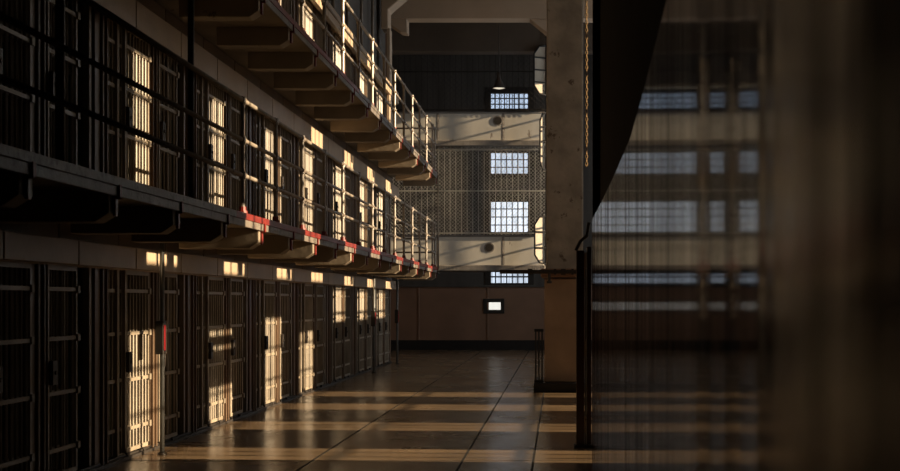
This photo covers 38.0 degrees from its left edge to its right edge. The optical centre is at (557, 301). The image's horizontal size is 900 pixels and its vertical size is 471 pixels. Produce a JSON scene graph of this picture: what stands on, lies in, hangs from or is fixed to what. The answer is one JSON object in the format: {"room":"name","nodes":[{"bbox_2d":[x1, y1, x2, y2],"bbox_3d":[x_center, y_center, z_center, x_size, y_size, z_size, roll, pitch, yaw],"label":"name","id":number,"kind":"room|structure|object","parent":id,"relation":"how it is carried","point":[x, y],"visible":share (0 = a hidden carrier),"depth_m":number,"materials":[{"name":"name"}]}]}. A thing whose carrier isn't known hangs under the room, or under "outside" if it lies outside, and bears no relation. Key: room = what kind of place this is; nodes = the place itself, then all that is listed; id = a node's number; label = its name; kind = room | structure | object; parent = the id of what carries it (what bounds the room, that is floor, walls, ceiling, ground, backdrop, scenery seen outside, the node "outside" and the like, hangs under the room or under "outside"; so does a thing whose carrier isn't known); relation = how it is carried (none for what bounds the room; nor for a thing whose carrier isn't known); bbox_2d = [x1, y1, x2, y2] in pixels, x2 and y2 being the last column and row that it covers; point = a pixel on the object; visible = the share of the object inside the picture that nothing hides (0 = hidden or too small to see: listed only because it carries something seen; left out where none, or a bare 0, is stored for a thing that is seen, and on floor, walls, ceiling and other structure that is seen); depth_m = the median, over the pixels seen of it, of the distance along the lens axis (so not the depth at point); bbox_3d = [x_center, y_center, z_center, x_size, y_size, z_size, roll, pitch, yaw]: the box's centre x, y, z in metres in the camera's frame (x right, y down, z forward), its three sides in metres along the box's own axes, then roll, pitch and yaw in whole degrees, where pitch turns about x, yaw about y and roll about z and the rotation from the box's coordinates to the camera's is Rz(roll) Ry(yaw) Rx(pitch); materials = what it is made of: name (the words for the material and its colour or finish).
{"room":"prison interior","nodes":[
{"label":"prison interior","id":0,"kind":"room"},
{"bbox_2d":[2,0,8,470],"bbox_3d":[-5.725,-0.780,10.600,2.550,4.660,0.124,0,0,0],"label":"wall","id":1,"kind":"structure","parent":0,"point":[2,267],"depth_m":10.54,"materials":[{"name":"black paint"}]},
{"bbox_2d":[54,0,79,468],"bbox_3d":[-5.725,-0.780,12.100,2.550,4.660,0.124,0,0,0],"label":"wall","id":2,"kind":"structure","parent":0,"point":[78,270],"depth_m":12.04,"materials":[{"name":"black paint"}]},
{"bbox_2d":[119,31,119,450],"bbox_3d":[-5.725,-0.780,13.600,2.550,4.660,0.124,0,0,0],"label":"wall","id":3,"kind":"structure","parent":0,"point":[119,272],"depth_m":13.54,"materials":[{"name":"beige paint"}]},
{"bbox_2d":[171,63,172,432],"bbox_3d":[-5.725,-0.780,15.100,2.550,4.660,0.124,0,0,0],"label":"wall","id":4,"kind":"structure","parent":0,"point":[171,277],"depth_m":15.04,"materials":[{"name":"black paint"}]},
{"bbox_2d":[0,143,437,279],"bbox_3d":[-3.694,-0.715,19.600,1.272,0.320,27.200,0,0,0],"label":"gallery slab","id":5,"kind":"object","parent":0,"point":[35,188],"visible":1,"depth_m":10.50,"materials":[{"name":"concrete"}]},
{"bbox_2d":[0,0,34,152],"bbox_3d":[-4.294,-1.795,9.850,0.212,1.880,1.500,0,0,0],"label":"cell","id":6,"kind":"object","parent":5,"relation":"on","point":[21,43],"visible":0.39,"depth_m":10.28,"materials":[{"name":"metal"}]},
{"bbox_2d":[2,0,22,147],"bbox_3d":[-4.308,-1.825,10.050,0.028,1.820,0.780,0,0,0],"label":"grille","id":7,"kind":"object","parent":6,"relation":"attached to","point":[13,1],"depth_m":10.27,"materials":[{"name":"metal"}]},
{"bbox_2d":[55,0,64,160],"bbox_3d":[-3.210,-2.015,8.380,0.113,2.320,0.113,0,0,0],"label":"support pole","id":8,"kind":"object","parent":5,"relation":"on","point":[59,4],"visible":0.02,"depth_m":8.36,"materials":[{"name":"metal"}]},
{"bbox_2d":[35,0,99,170],"bbox_3d":[-4.289,-1.795,11.350,0.222,1.880,1.500,0,0,0],"label":"cell","id":9,"kind":"object","parent":5,"relation":"on","point":[89,18],"visible":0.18,"depth_m":11.33,"materials":[{"name":"metal"}]},
{"bbox_2d":[52,5,54,157],"bbox_3d":[-4.308,-1.825,11.000,0.028,1.820,0.480,0,0,0],"label":"grille","id":10,"kind":"object","parent":9,"relation":"attached to","point":[53,7],"depth_m":11.08,"materials":[{"name":"metal"}]},
{"bbox_2d":[100,13,151,185],"bbox_3d":[-4.294,-1.795,12.850,0.212,1.880,1.500,0,0,0],"label":"cell","id":11,"kind":"object","parent":5,"relation":"on","point":[135,53],"visible":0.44,"depth_m":12.76,"materials":[{"name":"metal"}]},
{"bbox_2d":[108,18,114,174],"bbox_3d":[-4.308,-1.825,12.430,0.028,1.820,0.340,0,0,0],"label":"grille","id":12,"kind":"object","parent":11,"relation":"attached to","point":[111,24],"depth_m":12.55,"materials":[{"name":"metal"}]},
{"bbox_2d":[119,26,140,182],"bbox_3d":[-4.308,-1.825,13.050,0.028,1.820,0.780,0,0,0],"label":"grille","id":13,"kind":"object","parent":11,"relation":"attached to","point":[121,45],"depth_m":12.99,"materials":[{"name":"metal"}]},
{"bbox_2d":[151,45,187,195],"bbox_3d":[-4.289,-1.795,14.350,0.222,1.880,1.500,0,0,0],"label":"cell","id":14,"kind":"object","parent":5,"relation":"on","point":[161,72],"visible":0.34,"depth_m":14.21,"materials":[{"name":"metal"}]},
{"bbox_2d":[161,53,165,188],"bbox_3d":[-4.308,-1.825,14.000,0.028,1.820,0.480,0,0,0],"label":"grille","id":15,"kind":"object","parent":14,"relation":"attached to","point":[161,53],"depth_m":14.18,"materials":[{"name":"metal"}]},
{"bbox_2d":[188,0,193,197],"bbox_3d":[-3.210,-2.015,11.370,0.106,2.320,0.106,0,0,0],"label":"support pole","id":16,"kind":"object","parent":5,"relation":"on","point":[190,2],"visible":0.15,"depth_m":11.34,"materials":[{"name":"metal"}]},
{"bbox_2d":[194,72,225,206],"bbox_3d":[-4.294,-1.795,15.850,0.212,1.880,1.500,0,0,0],"label":"cell","id":17,"kind":"object","parent":5,"relation":"on","point":[209,103],"visible":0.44,"depth_m":15.82,"materials":[{"name":"metal"}]},
{"bbox_2d":[197,74,199,199],"bbox_3d":[-4.308,-1.825,15.430,0.028,1.820,0.340,0,0,0],"label":"grille","id":18,"kind":"object","parent":17,"relation":"attached to","point":[198,77],"depth_m":15.55,"materials":[{"name":"metal"}]},
{"bbox_2d":[203,78,209,202],"bbox_3d":[-4.308,-1.825,16.050,0.028,1.820,0.780,0,0,0],"label":"grille","id":19,"kind":"object","parent":17,"relation":"attached to","point":[204,80],"depth_m":15.82,"materials":[{"name":"metal"}]},
{"bbox_2d":[0,0,436,266],"bbox_3d":[-3.630,-1.409,19.525,1.099,1.258,27.050,0,0,0],"label":"railing","id":20,"kind":"object","parent":5,"relation":"on","point":[243,101],"visible":0.88,"depth_m":12.88,"materials":[{"name":"metal"}]},
{"bbox_2d":[224,91,251,214],"bbox_3d":[-4.289,-1.795,17.350,0.222,1.880,1.500,0,0,0],"label":"cell","id":21,"kind":"object","parent":5,"relation":"on","point":[232,108],"visible":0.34,"depth_m":17.10,"materials":[{"name":"metal"}]},
{"bbox_2d":[252,109,272,219],"bbox_3d":[-4.294,-1.795,18.850,0.212,1.880,1.500,0,0,0],"label":"cell","id":22,"kind":"object","parent":5,"relation":"on","point":[262,127],"visible":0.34,"depth_m":18.74,"materials":[{"name":"metal"}]},
{"bbox_2d":[256,112,257,215],"bbox_3d":[-4.308,-1.825,18.430,0.028,1.820,0.340,0,0,0],"label":"grille","id":23,"kind":"object","parent":22,"relation":"attached to","point":[256,112],"depth_m":18.56,"materials":[{"name":"metal"}]},
{"bbox_2d":[260,114,261,216],"bbox_3d":[-4.308,-1.825,19.050,0.028,1.820,0.780,0,0,0],"label":"grille","id":24,"kind":"object","parent":22,"relation":"attached to","point":[260,114],"depth_m":18.82,"materials":[{"name":"metal"}]},
{"bbox_2d":[278,125,294,226],"bbox_3d":[-4.289,-1.795,20.350,0.222,1.880,1.500,0,0,0],"label":"cell","id":25,"kind":"object","parent":5,"relation":"on","point":[286,140],"visible":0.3,"depth_m":20.33,"materials":[{"name":"metal"}]},
{"bbox_2d":[295,136,313,231],"bbox_3d":[-4.294,-1.795,21.850,0.212,1.880,1.500,0,0,0],"label":"cell","id":26,"kind":"object","parent":5,"relation":"on","point":[308,150],"visible":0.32,"depth_m":21.89,"materials":[{"name":"metal"}]},
{"bbox_2d":[313,148,327,233],"bbox_3d":[-4.289,-1.795,23.350,0.222,1.880,1.500,0,0,0],"label":"cell","id":27,"kind":"object","parent":5,"relation":"on","point":[317,160],"visible":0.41,"depth_m":22.97,"materials":[{"name":"metal"}]},
{"bbox_2d":[328,157,340,239],"bbox_3d":[-4.294,-1.795,24.850,0.212,1.880,1.500,0,0,0],"label":"cell","id":28,"kind":"object","parent":5,"relation":"on","point":[334,169],"visible":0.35,"depth_m":24.74,"materials":[{"name":"metal"}]},
{"bbox_2d":[344,167,353,243],"bbox_3d":[-4.289,-1.795,26.350,0.222,1.880,1.500,0,0,0],"label":"cell","id":29,"kind":"object","parent":5,"relation":"on","point":[348,175],"visible":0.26,"depth_m":26.34,"materials":[{"name":"metal"}]},
{"bbox_2d":[354,173,365,246],"bbox_3d":[-4.294,-1.795,27.850,0.212,1.880,1.500,0,0,0],"label":"cell","id":30,"kind":"object","parent":5,"relation":"on","point":[362,181],"visible":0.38,"depth_m":27.90,"materials":[{"name":"metal"}]},
{"bbox_2d":[365,180,370,247],"bbox_3d":[-4.289,-1.795,29.350,0.222,1.880,1.500,0,0,0],"label":"cell","id":31,"kind":"object","parent":5,"relation":"on","point":[367,184],"visible":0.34,"depth_m":28.85,"materials":[{"name":"metal"}]},
{"bbox_2d":[374,186,382,251],"bbox_3d":[-4.294,-1.795,30.850,0.212,1.880,1.500,0,0,0],"label":"cell","id":32,"kind":"object","parent":5,"relation":"on","point":[378,195],"visible":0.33,"depth_m":30.87,"materials":[{"name":"metal"}]},
{"bbox_2d":[385,193,390,253],"bbox_3d":[-4.289,-1.795,32.350,0.222,1.880,1.500,0,0,0],"label":"cell","id":33,"kind":"object","parent":5,"relation":"on","point":[387,197],"visible":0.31,"depth_m":32.39,"materials":[{"name":"metal"}]},
{"bbox_2d":[437,175,438,273],"bbox_3d":[-3.050,-1.978,33.080,0.068,2.525,0.068,0,0,0],"label":"support pole","id":34,"kind":"object","parent":5,"relation":"on","point":[438,175],"visible":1,"depth_m":33.07,"materials":[{"name":"beige metal"}]},
{"bbox_2d":[154,0,437,185],"bbox_3d":[-3.694,-3.120,19.600,1.272,0.320,27.200,0,0,0],"label":"gallery slab","id":35,"kind":"object","parent":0,"point":[260,36],"visible":1,"depth_m":18.00,"materials":[{"name":"concrete"}]},
{"bbox_2d":[279,0,294,19],"bbox_3d":[-4.289,-4.200,20.350,0.222,1.880,1.500,0,0,0],"label":"cell","id":36,"kind":"object","parent":35,"relation":"on","point":[288,5],"visible":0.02,"depth_m":20.87,"materials":[{"name":"metal"}]},
{"bbox_2d":[295,0,313,40],"bbox_3d":[-4.294,-4.200,21.850,0.212,1.880,1.500,0,0,0],"label":"cell","id":37,"kind":"object","parent":35,"relation":"on","point":[308,19],"visible":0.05,"depth_m":21.99,"materials":[{"name":"metal"}]},
{"bbox_2d":[313,6,327,54],"bbox_3d":[-4.289,-4.200,23.350,0.222,1.880,1.500,0,0,0],"label":"cell","id":38,"kind":"object","parent":35,"relation":"on","point":[317,31],"visible":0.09,"depth_m":22.97,"materials":[{"name":"metal"}]},
{"bbox_2d":[328,25,340,68],"bbox_3d":[-4.294,-4.200,24.850,0.212,1.880,1.500,0,0,0],"label":"cell","id":39,"kind":"object","parent":35,"relation":"on","point":[334,54],"visible":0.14,"depth_m":24.74,"materials":[{"name":"metal"}]},
{"bbox_2d":[344,44,353,82],"bbox_3d":[-4.289,-4.200,26.350,0.222,1.880,1.500,0,0,0],"label":"cell","id":40,"kind":"object","parent":35,"relation":"on","point":[348,66],"visible":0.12,"depth_m":26.33,"materials":[{"name":"metal"}]},
{"bbox_2d":[276,0,435,170],"bbox_3d":[-3.630,-3.814,19.525,1.099,1.258,27.050,0,0,0],"label":"railing","id":41,"kind":"object","parent":35,"relation":"on","point":[302,4],"visible":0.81,"depth_m":21.90,"materials":[{"name":"beige metal"}]},
{"bbox_2d":[354,55,365,95],"bbox_3d":[-4.294,-4.200,27.850,0.212,1.880,1.500,0,0,0],"label":"cell","id":42,"kind":"object","parent":35,"relation":"on","point":[362,79],"visible":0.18,"depth_m":28.02,"materials":[{"name":"metal"}]},
{"bbox_2d":[365,69,370,101],"bbox_3d":[-4.289,-4.200,29.350,0.222,1.880,1.500,0,0,0],"label":"cell","id":43,"kind":"object","parent":35,"relation":"on","point":[367,84],"visible":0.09,"depth_m":28.85,"materials":[{"name":"metal"}]},
{"bbox_2d":[374,80,382,113],"bbox_3d":[-4.294,-4.200,30.850,0.212,1.880,1.500,0,0,0],"label":"cell","id":44,"kind":"object","parent":35,"relation":"on","point":[378,103],"visible":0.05,"depth_m":30.90,"materials":[{"name":"metal"}]},
{"bbox_2d":[387,28,391,123],"bbox_3d":[-4.133,-5.035,31.875,0.075,3.270,0.450,0,0,0],"label":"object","id":45,"kind":"structure","parent":35,"relation":"on","point":[389,32],"depth_m":31.65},
{"bbox_2d":[54,350,592,470],"bbox_3d":[-1.000,1.675,19.650,18.000,0.250,45.300,0,0,0],"label":"floor","id":46,"kind":"structure","parent":0,"point":[441,421],"depth_m":15.93,"materials":[{"name":"concrete"}]},
{"bbox_2d":[0,261,34,470],"bbox_3d":[-4.294,0.610,9.850,0.212,1.880,1.500,0,0,0],"label":"cell","id":47,"kind":"object","parent":46,"relation":"on","point":[21,341],"visible":0.9,"depth_m":10.28,"materials":[{"name":"brown paint"}]},
{"bbox_2d":[2,267,22,470],"bbox_3d":[-4.308,0.580,10.050,0.028,1.820,0.780,0,0,0],"label":"grille","id":48,"kind":"object","parent":47,"relation":"attached to","point":[13,269],"depth_m":10.27,"materials":[{"name":"metal"}]},
{"bbox_2d":[35,264,103,470],"bbox_3d":[-4.289,0.610,11.350,0.222,1.880,1.500,0,0,0],"label":"cell","id":49,"kind":"object","parent":46,"relation":"on","point":[49,372],"visible":0.75,"depth_m":11.21,"materials":[{"name":"metal"}]},
{"bbox_2d":[52,270,59,470],"bbox_3d":[-4.308,0.580,11.000,0.028,1.820,0.480,0,0,0],"label":"grille","id":50,"kind":"object","parent":49,"relation":"attached to","point":[58,271],"depth_m":11.18,"materials":[{"name":"metal"}]},
{"bbox_2d":[100,269,154,467],"bbox_3d":[-4.294,0.610,12.850,0.212,1.880,1.500,0,0,0],"label":"cell","id":51,"kind":"object","parent":46,"relation":"on","point":[135,290],"visible":0.82,"depth_m":12.76,"materials":[{"name":"metal"}]},
{"bbox_2d":[108,270,114,456],"bbox_3d":[-4.308,0.580,12.430,0.028,1.820,0.340,0,0,0],"label":"grille","id":52,"kind":"object","parent":51,"relation":"attached to","point":[111,273],"depth_m":12.55,"materials":[{"name":"metal"}]},
{"bbox_2d":[119,271,140,452],"bbox_3d":[-4.308,0.580,13.050,0.028,1.820,0.780,0,0,0],"label":"grille","id":53,"kind":"object","parent":51,"relation":"attached to","point":[121,290],"depth_m":12.99,"materials":[{"name":"beige metal"}]},
{"bbox_2d":[155,243,166,454],"bbox_3d":[-4.025,0.390,13.200,0.100,2.320,0.120,0,0,0],"label":"support pole","id":54,"kind":"object","parent":46,"relation":"on","point":[160,326],"visible":0.95,"depth_m":13.18,"materials":[{"name":"grey metal"}]},
{"bbox_2d":[151,272,194,449],"bbox_3d":[-4.289,0.610,14.350,0.222,1.880,1.500,0,0,0],"label":"cell","id":55,"kind":"object","parent":46,"relation":"on","point":[181,291],"visible":0.52,"depth_m":14.33,"materials":[{"name":"metal"}]},
{"bbox_2d":[191,275,226,434],"bbox_3d":[-4.294,0.610,15.850,0.212,1.880,1.500,0,0,0],"label":"cell","id":56,"kind":"object","parent":46,"relation":"on","point":[208,293],"visible":0.77,"depth_m":15.80,"materials":[{"name":"metal"}]},
{"bbox_2d":[197,276,199,426],"bbox_3d":[-4.308,0.580,15.430,0.028,1.820,0.340,0,0,0],"label":"grille","id":57,"kind":"object","parent":56,"relation":"attached to","point":[198,277],"depth_m":15.55,"materials":[{"name":"metal"}]},
{"bbox_2d":[203,277,209,423],"bbox_3d":[-4.308,0.580,16.050,0.028,1.820,0.780,0,0,0],"label":"grille","id":58,"kind":"object","parent":56,"relation":"attached to","point":[204,278],"depth_m":15.82,"materials":[{"name":"metal"}]},
{"bbox_2d":[224,278,254,422],"bbox_3d":[-4.289,0.610,17.350,0.222,1.880,1.500,0,0,0],"label":"cell","id":59,"kind":"object","parent":46,"relation":"on","point":[238,298],"visible":0.66,"depth_m":17.21,"materials":[{"name":"metal"}]},
{"bbox_2d":[232,281,232,411],"bbox_3d":[-4.308,0.580,17.000,0.028,1.820,0.480,0,0,0],"label":"grille","id":60,"kind":"object","parent":59,"relation":"attached to","point":[232,281],"depth_m":17.18,"materials":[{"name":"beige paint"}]},
{"bbox_2d":[252,280,277,412],"bbox_3d":[-4.294,0.610,18.850,0.212,1.880,1.500,0,0,0],"label":"cell","id":61,"kind":"object","parent":46,"relation":"on","point":[264,353],"visible":0.74,"depth_m":18.79,"materials":[{"name":"metal"}]},
{"bbox_2d":[256,280,257,405],"bbox_3d":[-4.308,0.580,18.430,0.028,1.820,0.340,0,0,0],"label":"grille","id":62,"kind":"object","parent":61,"relation":"attached to","point":[256,280],"depth_m":18.56,"materials":[{"name":"metal"}]},
{"bbox_2d":[260,281,261,404],"bbox_3d":[-4.308,0.580,19.050,0.028,1.820,0.780,0,0,0],"label":"grille","id":63,"kind":"object","parent":61,"relation":"attached to","point":[260,281],"depth_m":18.82,"materials":[{"name":"metal"}]},
{"bbox_2d":[275,281,297,404],"bbox_3d":[-4.289,0.610,20.350,0.222,1.880,1.500,0,0,0],"label":"cell","id":64,"kind":"object","parent":46,"relation":"on","point":[285,299],"visible":0.7,"depth_m":20.15,"materials":[{"name":"metal"}]},
{"bbox_2d":[295,283,314,396],"bbox_3d":[-4.294,0.610,21.850,0.212,1.880,1.500,0,0,0],"label":"cell","id":65,"kind":"object","parent":46,"relation":"on","point":[304,295],"visible":0.77,"depth_m":21.72,"materials":[{"name":"metal"}]},
{"bbox_2d":[313,284,329,390],"bbox_3d":[-4.289,0.610,23.350,0.222,1.880,1.500,0,0,0],"label":"cell","id":66,"kind":"object","parent":46,"relation":"on","point":[320,299],"visible":0.7,"depth_m":23.21,"materials":[{"name":"metal"}]},
{"bbox_2d":[328,285,343,385],"bbox_3d":[-4.294,0.610,24.850,0.212,1.880,1.500,0,0,0],"label":"cell","id":67,"kind":"object","parent":46,"relation":"on","point":[335,296],"visible":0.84,"depth_m":24.74,"materials":[{"name":"metal"}]},
{"bbox_2d":[342,286,355,379],"bbox_3d":[-4.289,0.610,26.350,0.222,1.880,1.500,0,0,0],"label":"cell","id":68,"kind":"object","parent":46,"relation":"on","point":[347,292],"visible":0.75,"depth_m":26.21,"materials":[{"name":"metal"}]},
{"bbox_2d":[126,351,588,470],"bbox_3d":[-2.000,1.549,19.500,4.600,0.002,45.000,0,0,0],"label":"joint","id":69,"kind":"object","parent":46,"relation":"on","point":[462,460],"visible":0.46,"depth_m":13.03,"materials":[{"name":"black concrete"}]},
{"bbox_2d":[354,287,365,375],"bbox_3d":[-4.294,0.610,27.850,0.212,1.880,1.500,0,0,0],"label":"cell","id":70,"kind":"object","parent":46,"relation":"on","point":[359,293],"visible":0.66,"depth_m":27.90,"materials":[{"name":"metal"}]},
{"bbox_2d":[365,288,375,371],"bbox_3d":[-4.289,0.610,29.350,0.222,1.880,1.500,0,0,0],"label":"cell","id":71,"kind":"object","parent":46,"relation":"on","point":[368,291],"visible":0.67,"depth_m":29.09,"materials":[{"name":"metal"}]},
{"bbox_2d":[371,275,375,372],"bbox_3d":[-4.021,0.390,28.400,0.108,2.320,0.120,0,0,0],"label":"support pole","id":72,"kind":"object","parent":46,"relation":"on","point":[373,313],"visible":0.94,"depth_m":28.37,"materials":[{"name":"grey metal"}]},
{"bbox_2d":[375,289,383,368],"bbox_3d":[-4.294,0.610,30.850,0.212,1.880,1.500,0,0,0],"label":"cell","id":73,"kind":"object","parent":46,"relation":"on","point":[379,297],"visible":0.62,"depth_m":30.90,"materials":[{"name":"metal"}]},
{"bbox_2d":[383,289,391,365],"bbox_3d":[-4.289,0.610,32.350,0.222,1.880,1.500,0,0,0],"label":"cell","id":74,"kind":"object","parent":46,"relation":"on","point":[386,293],"visible":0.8,"depth_m":32.19,"materials":[{"name":"metal"}]},
{"bbox_2d":[395,279,398,363],"bbox_3d":[-4.021,0.390,32.500,0.108,2.320,0.120,0,0,0],"label":"support pole","id":75,"kind":"object","parent":46,"relation":"on","point":[396,310],"visible":0.94,"depth_m":32.47,"materials":[{"name":"grey metal"}]},
{"bbox_2d":[534,329,543,382],"bbox_3d":[-0.330,0.930,22.450,0.160,0.930,0.100,0,0,0],"label":"radiator","id":76,"kind":"object","parent":46,"relation":"on","point":[535,330],"visible":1,"depth_m":22.44,"materials":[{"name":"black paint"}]},
{"bbox_2d":[534,377,584,391],"bbox_3d":[0.040,1.472,23.200,0.920,0.155,1.800,0,0,0],"label":"plinth","id":77,"kind":"object","parent":46,"relation":"on","point":[546,386],"visible":0.59,"depth_m":22.30,"materials":[{"name":"black paint"}]},
{"bbox_2d":[545,279,575,381],"bbox_3d":[0.050,0.492,23.285,0.570,1.795,1.330,0,0,0],"label":"pillar base","id":78,"kind":"structure","parent":46,"relation":"on","point":[560,295],"depth_m":22.62,"materials":[{"name":"brown paint"}]},
{"bbox_2d":[547,0,582,278],"bbox_3d":[0.120,-4.675,23.300,0.640,8.530,1.200,0,0,0],"label":"pillar","id":79,"kind":"structure","parent":78,"relation":"on","point":[564,17],"depth_m":22.70,"materials":[{"name":"grey concrete"}]},
{"bbox_2d":[541,269,584,278],"bbox_3d":[0.100,-0.505,23.275,0.800,0.150,1.450,0,0,0],"label":"trim","id":80,"kind":"structure","parent":79,"relation":"attached to","point":[543,276],"depth_m":22.55,"materials":[{"name":"brown paint"}]},
{"bbox_2d":[500,269,575,282],"bbox_3d":[-0.275,-0.447,22.423,1.450,0.254,0.254,0,0,0],"label":"pipe","id":81,"kind":"object","parent":80,"relation":"attached to","point":[529,271],"visible":1,"depth_m":22.32,"materials":[{"name":"metal"}]},
{"bbox_2d":[574,222,591,447],"bbox_3d":[0.275,0.349,13.900,0.210,2.403,0.200,0,0,0],"label":"gate post","id":82,"kind":"object","parent":46,"relation":"on","point":[583,260],"visible":0.91,"depth_m":13.83,"materials":[{"name":"black metal"}]},
{"bbox_2d":[309,0,398,103],"bbox_3d":[-4.270,-5.305,20.420,0.400,0.510,25.640,0,0,0],"label":"lintel","id":83,"kind":"object","parent":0,"point":[330,20],"visible":0.52,"depth_m":25.80,"materials":[{"name":"brown paint"}]},
{"bbox_2d":[328,0,385,75],"bbox_3d":[-5.805,-6.710,15.620,2.790,2.280,35.240,0,0,0],"label":"wall","id":84,"kind":"structure","parent":0,"point":[379,35],"depth_m":30.42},
{"bbox_2d":[386,33,386,76],"bbox_3d":[-5.780,-2.750,33.320,2.840,8.600,0.160,0,0,0],"label":"wall","id":85,"kind":"structure","parent":0,"point":[386,33],"depth_m":33.24,"materials":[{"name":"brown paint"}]},
{"bbox_2d":[0,223,398,289],"bbox_3d":[-4.270,-0.535,20.420,0.400,0.450,25.640,0,0,0],"label":"lintel","id":86,"kind":"object","parent":85,"relation":"attached to","point":[48,244],"visible":0.73,"depth_m":12.86,"materials":[{"name":"brown paint"}]},
{"bbox_2d":[70,0,398,197],"bbox_3d":[-4.270,-2.902,20.420,0.400,0.525,25.640,0,0,0],"label":"lintel","id":87,"kind":"object","parent":85,"relation":"attached to","point":[147,16],"visible":0.71,"depth_m":16.46,"materials":[{"name":"brown paint"}]},
{"bbox_2d":[391,55,592,284],"bbox_3d":[-1.000,-3.700,42.150,18.000,10.500,0.300,0,0,0],"label":"wall","id":88,"kind":"structure","parent":0,"point":[443,278],"depth_m":42.00,"materials":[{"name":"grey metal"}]},
{"bbox_2d":[391,235,545,271],"bbox_3d":[-3.485,-1.420,38.350,6.230,1.040,1.300,0,0,0],"label":"gallery","id":89,"kind":"object","parent":88,"relation":"attached to","point":[457,253],"visible":0.41,"depth_m":37.80,"materials":[{"name":"concrete"}]},
{"bbox_2d":[391,147,544,234],"bbox_3d":[-3.487,-3.230,37.776,6.240,2.565,0.070,0,0,0],"label":"screen","id":90,"kind":"object","parent":89,"relation":"on","point":[438,149],"visible":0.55,"depth_m":37.75,"materials":[{"name":"grey metal"}]},
{"bbox_2d":[392,112,545,150],"bbox_3d":[-3.485,-5.030,38.350,6.230,1.000,1.300,0,0,0],"label":"gallery","id":91,"kind":"object","parent":88,"relation":"attached to","point":[465,130],"visible":0.5,"depth_m":37.80,"materials":[{"name":"concrete"}]},
{"bbox_2d":[392,55,544,110],"bbox_3d":[-3.487,-6.695,37.776,6.240,2.315,0.070,0,0,0],"label":"screen","id":92,"kind":"object","parent":91,"relation":"on","point":[404,71],"visible":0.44,"depth_m":37.75,"materials":[{"name":"metal"}]},
{"bbox_2d":[399,285,544,286],"bbox_3d":[-4.850,-0.515,41.915,10.100,0.070,0.070,0,0,0],"label":"trim","id":93,"kind":"structure","parent":88,"relation":"attached to","point":[399,285],"depth_m":41.88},
{"bbox_2d":[391,285,591,339],"bbox_3d":[-1.000,0.340,41.975,17.800,1.780,0.050,0,0,0],"label":"panelling","id":94,"kind":"object","parent":88,"relation":"attached to","point":[446,313],"visible":0.29,"depth_m":41.95,"materials":[{"name":"brown paint"}]},
{"bbox_2d":[391,340,591,349],"bbox_3d":[-1.000,1.390,41.960,17.800,0.320,0.080,0,0,0],"label":"baseboard","id":95,"kind":"structure","parent":88,"relation":"attached to","point":[402,344],"depth_m":41.92,"materials":[{"name":"black paint"}]},
{"bbox_2d":[483,299,503,312],"bbox_3d":[-2.070,0.130,41.925,0.680,0.480,0.050,0,0,0],"label":"window","id":96,"kind":"structure","parent":88,"relation":"in","point":[495,305],"depth_m":41.90,"materials":[{"name":"glass"}]},
{"bbox_2d":[485,196,533,234],"bbox_3d":[-1.570,-2.770,42.050,1.580,1.320,0.180,0,0,0],"label":"window","id":97,"kind":"structure","parent":88,"relation":"in","point":[522,205],"depth_m":42.03,"materials":[{"name":"glass"}]},
{"bbox_2d":[485,151,533,178],"bbox_3d":[-1.570,-4.500,42.050,1.580,1.020,0.180,0,0,0],"label":"window","id":98,"kind":"structure","parent":88,"relation":"in","point":[488,154],"depth_m":42.03,"materials":[{"name":"glass"}]},
{"bbox_2d":[485,87,533,111],"bbox_3d":[-1.570,-6.510,42.050,1.580,0.840,0.180,0,0,0],"label":"window","id":99,"kind":"structure","parent":88,"relation":"in","point":[506,98],"depth_m":41.99,"materials":[{"name":"glass"}]},
{"bbox_2d":[485,272,533,284],"bbox_3d":[-1.570,-0.810,42.050,1.580,0.700,0.180,0,0,0],"label":"window","id":100,"kind":"structure","parent":88,"relation":"in","point":[491,278],"depth_m":42.02,"materials":[{"name":"glass"}]},
{"bbox_2d":[533,36,546,268],"bbox_3d":[-0.508,-3.700,36.994,0.454,10.500,0.100,0,0,-28],"label":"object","id":101,"kind":"object","parent":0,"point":[539,57],"visible":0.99,"depth_m":37.02,"materials":[{"name":"beige paint"}]},
{"bbox_2d":[593,0,599,216],"bbox_3d":[0.559,-3.645,12.361,0.458,10.590,0.118,0,0,0],"label":"wall","id":102,"kind":"structure","parent":0,"point":[596,3],"depth_m":12.30,"materials":[{"name":"black paint"}]},
{"bbox_2d":[600,0,665,202],"bbox_3d":[0.598,-3.695,4.700,0.400,10.490,15.200,0,0,0],"label":"curtain","id":103,"kind":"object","parent":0,"point":[629,29],"depth_m":8.28,"materials":[{"name":"black fabric"}]},
{"bbox_2d":[592,0,899,470],"bbox_3d":[0.339,0.401,6.276,0.118,2.697,12.047,0,0,0],"label":"wall","id":104,"kind":"structure","parent":0,"point":[746,225],"depth_m":1.89,"materials":[{"name":"brown paint"}]},
{"bbox_3d":[-1.000,-9.075,19.650,18.000,0.250,45.300,0,0,0],"label":"ceiling","id":105,"kind":"structure","parent":0,"visible":0},
{"bbox_2d":[381,0,407,32],"bbox_3d":[-2.255,-7.800,31.900,4.110,2.300,0.600,0,0,0],"label":"beam","id":106,"kind":"structure","parent":105,"relation":"attached to","point":[388,7],"depth_m":31.61,"materials":[{"name":"beige concrete"}]},
{"bbox_2d":[391,23,592,54],"bbox_3d":[-1.500,-8.060,37.450,9.000,1.780,0.500,0,0,0],"label":"beam","id":107,"kind":"structure","parent":105,"relation":"attached to","point":[423,38],"depth_m":37.20,"materials":[{"name":"paint"}]},
{"bbox_2d":[391,0,592,35],"bbox_3d":[-1.500,-7.854,34.250,9.000,2.193,0.500,0,0,0],"label":"beam","id":108,"kind":"structure","parent":105,"relation":"attached to","point":[534,12],"depth_m":34.00,"materials":[{"name":"beige concrete"}]},
{"bbox_2d":[585,0,587,166],"bbox_3d":[0.345,-5.295,15.750,0.023,7.310,0.038,0,0,45],"label":"hanging chain","id":109,"kind":"object","parent":105,"relation":"hanging from","point":[585,0],"visible":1,"depth_m":15.74,"materials":[{"name":"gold metal"}]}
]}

